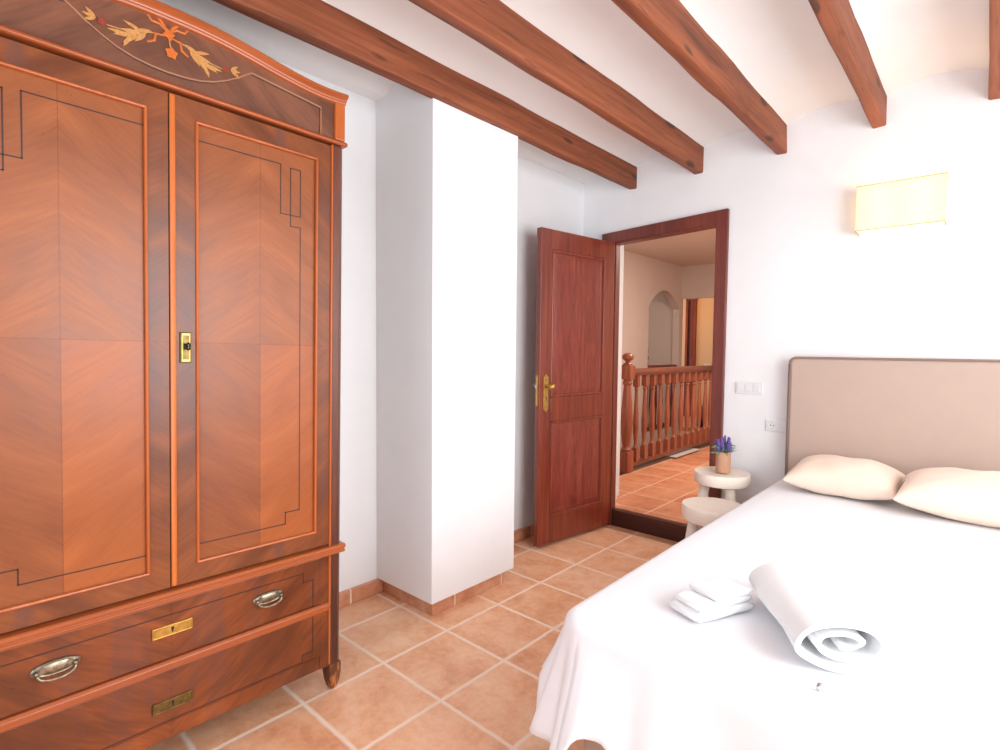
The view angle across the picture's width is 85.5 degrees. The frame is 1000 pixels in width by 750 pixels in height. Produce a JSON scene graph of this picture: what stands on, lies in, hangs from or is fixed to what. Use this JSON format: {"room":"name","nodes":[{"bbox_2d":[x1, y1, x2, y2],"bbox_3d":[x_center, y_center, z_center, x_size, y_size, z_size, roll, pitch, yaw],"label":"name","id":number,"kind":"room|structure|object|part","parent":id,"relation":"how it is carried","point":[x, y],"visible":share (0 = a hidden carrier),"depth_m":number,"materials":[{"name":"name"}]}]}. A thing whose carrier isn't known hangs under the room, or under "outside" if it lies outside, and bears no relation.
{"room":"bedroom","nodes":[
{"label":"bedroom","id":0,"kind":"room"},
{"bbox_2d":[278,61,376,591],"bbox_3d":[-1.488,-0.258,1.881,0.170,2.822,3.060,3,4,42],"label":"wall","id":1,"kind":"structure","parent":0,"point":[358,510],"depth_m":2.64,"materials":[{"name":"white paint"}]},
{"bbox_2d":[339,578,382,607],"bbox_3d":[-1.538,1.123,1.780,0.034,0.073,2.761,3,4,42],"label":"baseboard","id":2,"kind":"structure","parent":1,"relation":"attached to","point":[362,591],"depth_m":2.69,"materials":[{"name":"tile"}]},
{"bbox_2d":[144,525,678,749],"bbox_3d":[0.289,1.284,1.327,3.604,0.170,4.522,3,4,42],"label":"floor","id":3,"kind":"structure","parent":0,"point":[465,675],"depth_m":2.10,"materials":[{"name":"tile"}]},
{"bbox_2d":[0,0,348,749],"bbox_3d":[-1.123,0.070,1.717,0.563,2.206,1.182,3,3,42],"label":"wardrobe","id":4,"kind":"object","parent":3,"relation":"on","point":[171,546],"visible":1,"depth_m":1.52,"materials":[{"name":"brown wood"}]},
{"bbox_3d":[-1.128,0.742,1.375,0.011,0.039,0.102,3,3,42],"label":"handle plate","id":5,"kind":"part","parent":4,"relation":"part of","materials":[{"name":"grey metal"}]},
{"bbox_3d":[-1.121,0.752,1.369,0.024,0.032,0.092,3,3,42],"label":"bail pull","id":6,"kind":"part","parent":4,"relation":"part of","materials":[{"name":"grey metal"}]},
{"bbox_3d":[-1.120,-0.082,1.371,0.024,1.292,0.379,3,3,42],"label":"panel","id":7,"kind":"part","parent":4,"relation":"part of","materials":[{"name":"brown wood"}]},
{"bbox_3d":[-1.106,-0.082,1.359,0.014,1.300,0.387,3,3,42],"label":"bead moulding","id":8,"kind":"part","parent":4,"relation":"part of","materials":[{"name":"brown wood"}]},
{"bbox_3d":[-1.118,-0.085,1.369,0.031,1.409,0.491,3,3,42],"label":"door","id":9,"kind":"part","parent":4,"relation":"part of","materials":[{"name":"brown wood"}]},
{"bbox_3d":[-1.001,0.934,1.620,0.112,0.156,0.945,3,3,42],"label":"drawer","id":10,"kind":"part","parent":4,"relation":"part of","materials":[{"name":"brown wood"}]},
{"bbox_3d":[-0.998,0.739,1.612,0.112,0.165,0.945,3,3,42],"label":"drawer","id":11,"kind":"part","parent":4,"relation":"part of","materials":[{"name":"brown wood"}]},
{"bbox_3d":[-0.971,0.840,1.590,0.054,0.029,1.017,3,3,42],"label":"drawer rail","id":12,"kind":"part","parent":4,"relation":"part of","materials":[{"name":"brown wood"}]},
{"bbox_3d":[-0.940,-0.906,1.524,0.036,0.188,1.038,3,3,42],"label":"crest panel","id":13,"kind":"part","parent":4,"relation":"part of","materials":[{"name":"brown wood"}]},
{"bbox_3d":[-0.958,0.958,1.583,0.004,0.031,0.105,3,3,42],"label":"keyhole plate","id":14,"kind":"part","parent":4,"relation":"part of","materials":[{"name":"gold metal"}]},
{"bbox_3d":[-0.953,0.739,1.575,0.004,0.031,0.105,3,3,42],"label":"keyhole plate","id":15,"kind":"part","parent":4,"relation":"part of","materials":[{"name":"gold metal"}]},
{"bbox_3d":[-0.963,0.638,1.578,0.066,0.036,1.125,3,3,42],"label":"waist moulding","id":16,"kind":"part","parent":4,"relation":"part of","materials":[{"name":"brown wood"}]},
{"bbox_3d":[-0.939,-0.810,1.524,0.060,0.017,1.125,3,3,42],"label":"rail moulding","id":17,"kind":"part","parent":4,"relation":"part of","materials":[{"name":"brown wood"}]},
{"bbox_3d":[-0.929,-0.977,1.513,0.075,0.075,1.112,3,3,42],"label":"crest moulding","id":18,"kind":"part","parent":4,"relation":"part of","materials":[{"name":"brown wood"}]},
{"bbox_3d":[-0.783,-0.093,1.741,0.031,1.409,0.507,3,3,42],"label":"door","id":19,"kind":"part","parent":4,"relation":"part of","materials":[{"name":"brown wood"}]},
{"bbox_3d":[-0.780,-0.091,1.749,0.024,1.292,0.379,3,3,42],"label":"panel","id":20,"kind":"part","parent":4,"relation":"part of","materials":[{"name":"brown wood"}]},
{"bbox_3d":[-0.766,-0.090,1.736,0.014,1.300,0.387,3,3,42],"label":"bead moulding","id":21,"kind":"part","parent":4,"relation":"part of","materials":[{"name":"brown wood"}]},
{"bbox_3d":[-0.762,0.733,1.782,0.011,0.039,0.102,3,3,42],"label":"handle plate","id":22,"kind":"part","parent":4,"relation":"part of","materials":[{"name":"grey metal"}]},
{"bbox_3d":[-0.755,0.743,1.776,0.024,0.032,0.092,3,3,42],"label":"bail pull","id":23,"kind":"part","parent":4,"relation":"part of","materials":[{"name":"grey metal"}]},
{"bbox_3d":[-0.610,0.123,1.967,0.071,1.863,0.046,3,3,42],"label":"corner post","id":24,"kind":"part","parent":4,"relation":"part of","materials":[{"name":"brown wood"}]},
{"bbox_2d":[682,497,739,537],"bbox_3d":[1.135,0.912,2.893,0.321,0.440,0.320,3,4,42],"label":"round stool","id":25,"kind":"object","parent":3,"relation":"on","point":[698,511],"visible":0.4,"depth_m":2.85,"materials":[{"name":"beige wood"}]},
{"bbox_3d":[1.023,0.943,2.931,0.106,0.373,0.058,2,3,21],"label":"leg","id":26,"kind":"part","parent":25,"relation":"part of","materials":[{"name":"white wood"}]},
{"bbox_2d":[694,466,750,529],"bbox_3d":[1.294,0.843,3.187,0.321,0.552,0.309,3,4,42],"label":"round stool","id":27,"kind":"object","parent":3,"relation":"on","point":[707,477],"visible":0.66,"depth_m":3.08,"materials":[{"name":"beige wood"}]},
{"bbox_3d":[1.182,0.868,3.218,0.120,0.498,0.058,1,3,14],"label":"leg","id":28,"kind":"part","parent":27,"relation":"part of","materials":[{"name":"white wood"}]},
{"bbox_3d":[1.300,0.600,3.172,0.311,0.065,0.309,3,4,42],"label":"seat","id":29,"kind":"part","parent":27,"relation":"part of","materials":[{"name":"white wood"}]},
{"bbox_2d":[711,435,735,472],"bbox_3d":[1.291,0.456,3.121,0.154,0.211,0.128,0,3,-5],"label":"lavender","id":30,"kind":"object","parent":27,"relation":"on","point":[723,449],"visible":1,"depth_m":3.09,"materials":[{"name":"purple plant"}]},
{"bbox_3d":[1.312,0.876,3.074,0.058,0.497,0.102,0,3,-10],"label":"leg","id":31,"kind":"part","parent":27,"relation":"part of","materials":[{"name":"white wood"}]},
{"bbox_2d":[584,356,999,749],"bbox_3d":[1.417,0.568,1.831,1.348,1.230,2.200,3,4,42],"label":"bed","id":32,"kind":"object","parent":3,"relation":"on","point":[906,415],"visible":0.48,"depth_m":2.69,"materials":[{"name":"beige fabric"}]},
{"bbox_2d":[529,479,999,749],"bbox_3d":[1.304,0.818,1.770,1.485,0.410,2.274,3,4,42],"label":"sheet","id":33,"kind":"object","parent":32,"relation":"on","point":[625,669],"depth_m":1.34,"materials":[{"name":"white fabric"}]},
{"bbox_2d":[669,577,754,622],"bbox_3d":[0.573,0.602,1.463,0.205,0.068,0.106,-1,3,-25],"label":"folded towel","id":34,"kind":"object","parent":33,"relation":"on","point":[718,597],"visible":1,"depth_m":1.43,"materials":[{"name":"white fabric"}]},
{"bbox_2d":[749,561,887,674],"bbox_3d":[0.771,0.587,1.348,0.195,0.114,0.353,1,3,9],"label":"rolled towel","id":35,"kind":"object","parent":33,"relation":"on","point":[823,628],"visible":1,"depth_m":1.23,"materials":[{"name":"white fabric"}]},
{"bbox_3d":[0.665,0.647,1.123,0.018,0.016,0.017,3,4,42],"label":"silver button","id":36,"kind":"part","parent":33,"relation":"part of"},
{"bbox_2d":[783,454,904,499],"bbox_3d":[1.696,0.497,2.668,0.469,0.185,0.348,3,4,42],"label":"pillow","id":37,"kind":"object","parent":33,"relation":"on","point":[855,478],"visible":1,"depth_m":2.57,"materials":[{"name":"beige fabric"}]},
{"bbox_2d":[893,467,999,527],"bbox_3d":[2.012,0.507,2.261,0.568,0.212,0.354,3,4,42],"label":"pillow","id":38,"kind":"object","parent":33,"relation":"on","point":[964,495],"visible":1,"depth_m":2.23,"materials":[{"name":"beige fabric"}]},
{"bbox_3d":[2.129,0.525,2.619,1.336,1.197,0.075,3,4,42],"label":"headboard","id":39,"kind":"part","parent":32,"relation":"part of","materials":[{"name":"beige fabric"}]},
{"bbox_2d":[376,83,517,604],"bbox_3d":[-0.281,-0.185,2.804,0.464,2.458,0.581,3,4,42],"label":"wall pillar","id":40,"kind":"structure","parent":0,"point":[447,177],"depth_m":2.60,"materials":[{"name":"white paint"}]},
{"bbox_2d":[383,573,502,615],"bbox_3d":[-0.310,1.076,2.870,0.432,0.082,0.503,3,4,42],"label":"baseboard","id":41,"kind":"structure","parent":40,"relation":"attached to","point":[444,604],"depth_m":2.68,"materials":[{"name":"tile"}]},
{"bbox_2d":[514,156,583,529],"bbox_3d":[0.073,-0.327,3.580,0.214,2.822,1.557,3,4,42],"label":"wall","id":42,"kind":"structure","parent":0,"point":[546,198],"depth_m":3.56,"materials":[{"name":"white paint"}]},
{"bbox_2d":[514,523,533,542],"bbox_3d":[0.174,1.047,3.614,0.034,0.076,1.251,3,4,42],"label":"baseboard","id":43,"kind":"structure","parent":42,"relation":"attached to","point":[525,532],"depth_m":3.57,"materials":[{"name":"tile"}]},
{"bbox_2d":[157,0,989,183],"bbox_3d":[0.406,-1.472,1.116,3.638,0.422,4.532,3,4,42],"label":"ceiling","id":44,"kind":"structure","parent":0,"point":[780,47],"depth_m":2.35,"materials":[{"name":"paint"}]},
{"bbox_2d":[212,0,636,188],"bbox_3d":[-0.592,-1.283,2.034,0.070,0.168,4.549,3,4,42],"label":"ceiling beam","id":45,"kind":"structure","parent":44,"relation":"attached to","point":[317,23],"depth_m":2.28,"materials":[{"name":"brown wood"}]},
{"bbox_2d":[408,0,703,173],"bbox_3d":[-0.253,-1.284,1.729,0.066,0.183,4.549,3,4,42],"label":"ceiling beam","id":46,"kind":"structure","parent":44,"relation":"attached to","point":[494,25],"depth_m":2.26,"materials":[{"name":"brown wood"}]},
{"bbox_2d":[611,0,786,154],"bbox_3d":[0.102,-1.275,1.409,0.066,0.181,4.549,3,4,42],"label":"ceiling beam","id":47,"kind":"structure","parent":44,"relation":"attached to","point":[669,23],"depth_m":2.20,"materials":[{"name":"brown wood"}]},
{"bbox_2d":[808,0,886,128],"bbox_3d":[0.441,-1.284,1.103,0.066,0.172,4.549,3,4,42],"label":"ceiling beam","id":48,"kind":"structure","parent":44,"relation":"attached to","point":[837,20],"depth_m":2.16,"materials":[{"name":"brown wood"}]},
{"bbox_2d":[988,0,999,99],"bbox_3d":[0.774,-1.273,0.803,0.071,0.169,4.549,3,4,42],"label":"ceiling beam","id":49,"kind":"structure","parent":44,"relation":"attached to","point":[994,5],"depth_m":2.08,"materials":[{"name":"brown wood"}]},
{"bbox_2d":[620,250,682,457],"bbox_3d":[1.305,0.268,6.597,0.102,4.080,4.046,3,4,42],"label":"wall","id":50,"kind":"structure","parent":0,"point":[644,277],"depth_m":7.13,"materials":[{"name":"paint"}]},
{"bbox_2d":[646,350,676,432],"bbox_3d":[2.261,0.194,7.656,0.075,1.176,0.959,3,4,42],"label":"railing","id":51,"kind":"object","parent":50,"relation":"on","point":[670,365],"visible":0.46,"depth_m":7.57,"materials":[{"name":"brown wood"}]},
{"bbox_3d":[2.266,0.722,7.687,0.041,0.058,0.938,3,4,42],"label":"rail","id":52,"kind":"part","parent":51,"relation":"part of","materials":[{"name":"brown wood"}]},
{"bbox_3d":[2.273,-0.122,7.646,0.054,0.041,0.938,3,4,42],"label":"handrail","id":53,"kind":"part","parent":51,"relation":"part of","materials":[{"name":"brown wood"}]},
{"bbox_2d":[615,416,709,527],"bbox_3d":[2.373,0.922,6.779,4.148,0.190,6.331,3,4,42],"label":"floor","id":54,"kind":"structure","parent":0,"point":[658,490],"depth_m":4.51,"materials":[{"name":"tile"}]},
{"bbox_2d":[620,353,711,473],"bbox_3d":[2.234,0.300,6.181,0.112,1.108,3.286,3,4,42],"label":"stair railing","id":55,"kind":"object","parent":54,"relation":"on","point":[629,457],"visible":0.84,"depth_m":5.51,"materials":[{"name":"brown wood"}]},
{"bbox_3d":[1.172,0.406,5.006,0.112,0.993,0.112,3,4,42],"label":"newel post","id":56,"kind":"part","parent":55,"relation":"part of","materials":[{"name":"brown wood"}]},
{"bbox_3d":[2.260,0.791,6.239,0.048,0.041,3.196,3,4,42],"label":"rail","id":57,"kind":"part","parent":55,"relation":"part of","materials":[{"name":"brown wood"}]},
{"bbox_3d":[2.268,-0.074,6.197,0.088,0.066,3.196,3,4,42],"label":"handrail","id":58,"kind":"part","parent":55,"relation":"part of","materials":[{"name":"brown wood"}]},
{"bbox_2d":[667,448,699,457],"bbox_3d":[2.004,0.848,5.922,0.129,0.008,0.646,3,4,42],"label":"floor mat","id":59,"kind":"object","parent":54,"relation":"on","point":[690,450],"visible":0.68,"depth_m":5.90,"materials":[{"name":"white fabric"}]},
{"bbox_2d":[624,228,715,265],"bbox_3d":[2.307,-1.576,6.558,4.148,0.102,5.440,3,4,42],"label":"ceiling","id":60,"kind":"structure","parent":0,"point":[694,248],"depth_m":6.53,"materials":[{"name":"paint"}]},
{"bbox_2d":[647,263,714,423],"bbox_3d":[3.170,-0.275,7.596,4.148,3.060,0.102,3,4,42],"label":"wall","id":61,"kind":"structure","parent":0,"point":[697,280],"depth_m":8.12,"materials":[{"name":"paint"}]},
{"bbox_2d":[619,442,709,475],"bbox_3d":[2.210,0.890,6.220,0.109,0.102,3.298,3,4,42],"label":"trim","id":62,"kind":"structure","parent":61,"relation":"attached to","point":[664,458],"depth_m":5.45,"materials":[{"name":"brown stone"}]},
{"bbox_2d":[682,298,713,417],"bbox_3d":[4.082,-0.486,8.597,4.148,2.720,0.102,3,4,42],"label":"wall","id":63,"kind":"structure","parent":0,"point":[705,306],"depth_m":9.12,"materials":[{"name":"paint"}]},
{"bbox_2d":[683,298,697,416],"bbox_3d":[3.254,-0.306,9.255,0.190,2.037,0.054,3,4,42],"label":"door","id":64,"kind":"structure","parent":63,"relation":"in","point":[691,304],"depth_m":9.24,"materials":[{"name":"brown wood"}]},
{"bbox_3d":[3.246,-0.282,9.288,0.054,1.986,0.017,3,4,42],"label":"panel","id":65,"kind":"part","parent":64,"relation":"part of","materials":[{"name":"brown wood"}]},
{"bbox_2d":[715,451,730,472],"bbox_3d":[1.289,0.501,3.127,0.082,0.119,0.082,3,4,42],"label":"pot","id":66,"kind":"object","parent":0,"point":[723,459],"depth_m":3.09,"materials":[{"name":"orange ceramic"}]},
{"bbox_2d":[583,69,999,503],"bbox_3d":[1.964,-0.197,3.026,3.774,2.992,0.347,3,4,42],"label":"wall","id":67,"kind":"structure","parent":0,"point":[802,282],"depth_m":2.92,"materials":[{"name":"white paint"}]},
{"bbox_2d":[533,227,614,546],"bbox_3d":[0.508,0.079,3.584,0.746,1.984,0.178,-2,4,-41],"label":"door","id":68,"kind":"structure","parent":67,"relation":"in","point":[575,289],"depth_m":3.54,"materials":[{"name":"brown wood"}]},
{"bbox_3d":[0.229,0.098,3.353,0.005,0.190,0.017,-2,4,-41],"label":"latch plate","id":69,"kind":"part","parent":68,"relation":"part of","materials":[{"name":"gold metal"}]},
{"bbox_3d":[0.285,0.114,3.371,0.041,0.243,0.008,-2,4,-41],"label":"handle plate","id":70,"kind":"part","parent":68,"relation":"part of","materials":[{"name":"gold metal"}]},
{"bbox_3d":[0.310,0.072,3.341,0.042,0.041,0.068,-2,4,-41],"label":"handle","id":71,"kind":"part","parent":68,"relation":"part of","materials":[{"name":"gold metal"}]},
{"bbox_3d":[0.504,0.593,3.609,0.520,0.615,0.017,-2,4,-41],"label":"panel","id":72,"kind":"part","parent":68,"relation":"part of","materials":[{"name":"brown wood"}]},
{"bbox_3d":[0.509,0.593,3.604,0.520,0.615,0.017,-2,4,-41],"label":"panel moulding","id":73,"kind":"part","parent":68,"relation":"part of","materials":[{"name":"brown wood"}]},
{"bbox_3d":[0.513,-0.326,3.564,0.520,0.926,0.017,-2,4,-41],"label":"panel","id":74,"kind":"part","parent":68,"relation":"part of","materials":[{"name":"brown wood"}]},
{"bbox_3d":[0.517,-0.326,3.559,0.520,0.926,0.017,-2,4,-41],"label":"panel moulding","id":75,"kind":"part","parent":68,"relation":"part of","materials":[{"name":"brown wood"}]},
{"bbox_2d":[612,508,686,541],"bbox_3d":[1.074,1.032,3.662,0.694,0.117,0.044,3,4,42],"label":"trim","id":76,"kind":"structure","parent":67,"relation":"attached to","point":[658,527],"depth_m":3.68,"materials":[{"name":"brown wood"}]},
{"bbox_2d":[610,224,715,524],"bbox_3d":[1.086,0.063,3.624,0.716,2.057,0.078,3,4,42],"label":"trim","id":77,"kind":"structure","parent":67,"relation":"attached to","point":[618,244],"depth_m":3.83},
{"bbox_2d":[602,208,729,524],"bbox_3d":[1.050,0.034,3.612,0.874,2.116,0.034,3,4,42],"label":"trim","id":78,"kind":"structure","parent":67,"relation":"attached to","point":[721,218],"depth_m":3.33,"materials":[{"name":"brown wood"}]},
{"bbox_2d":[735,381,762,394],"bbox_3d":[1.484,0.077,3.226,0.155,0.073,0.015,3,4,42],"label":"light switch","id":79,"kind":"object","parent":67,"relation":"attached to","point":[742,387],"visible":1,"depth_m":3.22,"materials":[{"name":"white plastic"}]},
{"bbox_2d":[766,419,785,432],"bbox_3d":[1.603,0.294,3.129,0.124,0.070,0.014,3,4,42],"label":"power socket","id":80,"kind":"object","parent":67,"relation":"attached to","point":[771,424],"visible":0.89,"depth_m":3.13,"materials":[{"name":"white plastic"}]},
{"bbox_2d":[768,422,775,428],"bbox_3d":[1.580,0.293,3.143,0.046,0.046,0.003,3,4,42],"label":"outlet","id":81,"kind":"object","parent":80,"relation":"attached to","point":[771,425],"depth_m":3.14,"materials":[{"name":"white plastic"}]},
{"bbox_2d":[855,172,948,237],"bbox_3d":[1.982,-0.833,2.680,0.359,0.242,0.104,3,4,42],"label":"wall lamp","id":82,"kind":"object","parent":67,"relation":"attached to","point":[921,199],"visible":1,"depth_m":2.64,"materials":[{"name":"white"}]},
{"bbox_3d":[1.980,-0.730,2.684,0.359,0.005,0.101,3,4,42],"label":"shade trim","id":83,"kind":"part","parent":82,"relation":"part of","materials":[{"name":"beige"}]},
{"bbox_3d":[1.982,-0.951,2.673,0.359,0.005,0.101,3,4,42],"label":"shade trim","id":84,"kind":"part","parent":82,"relation":"part of","materials":[{"name":"beige"}]}
]}

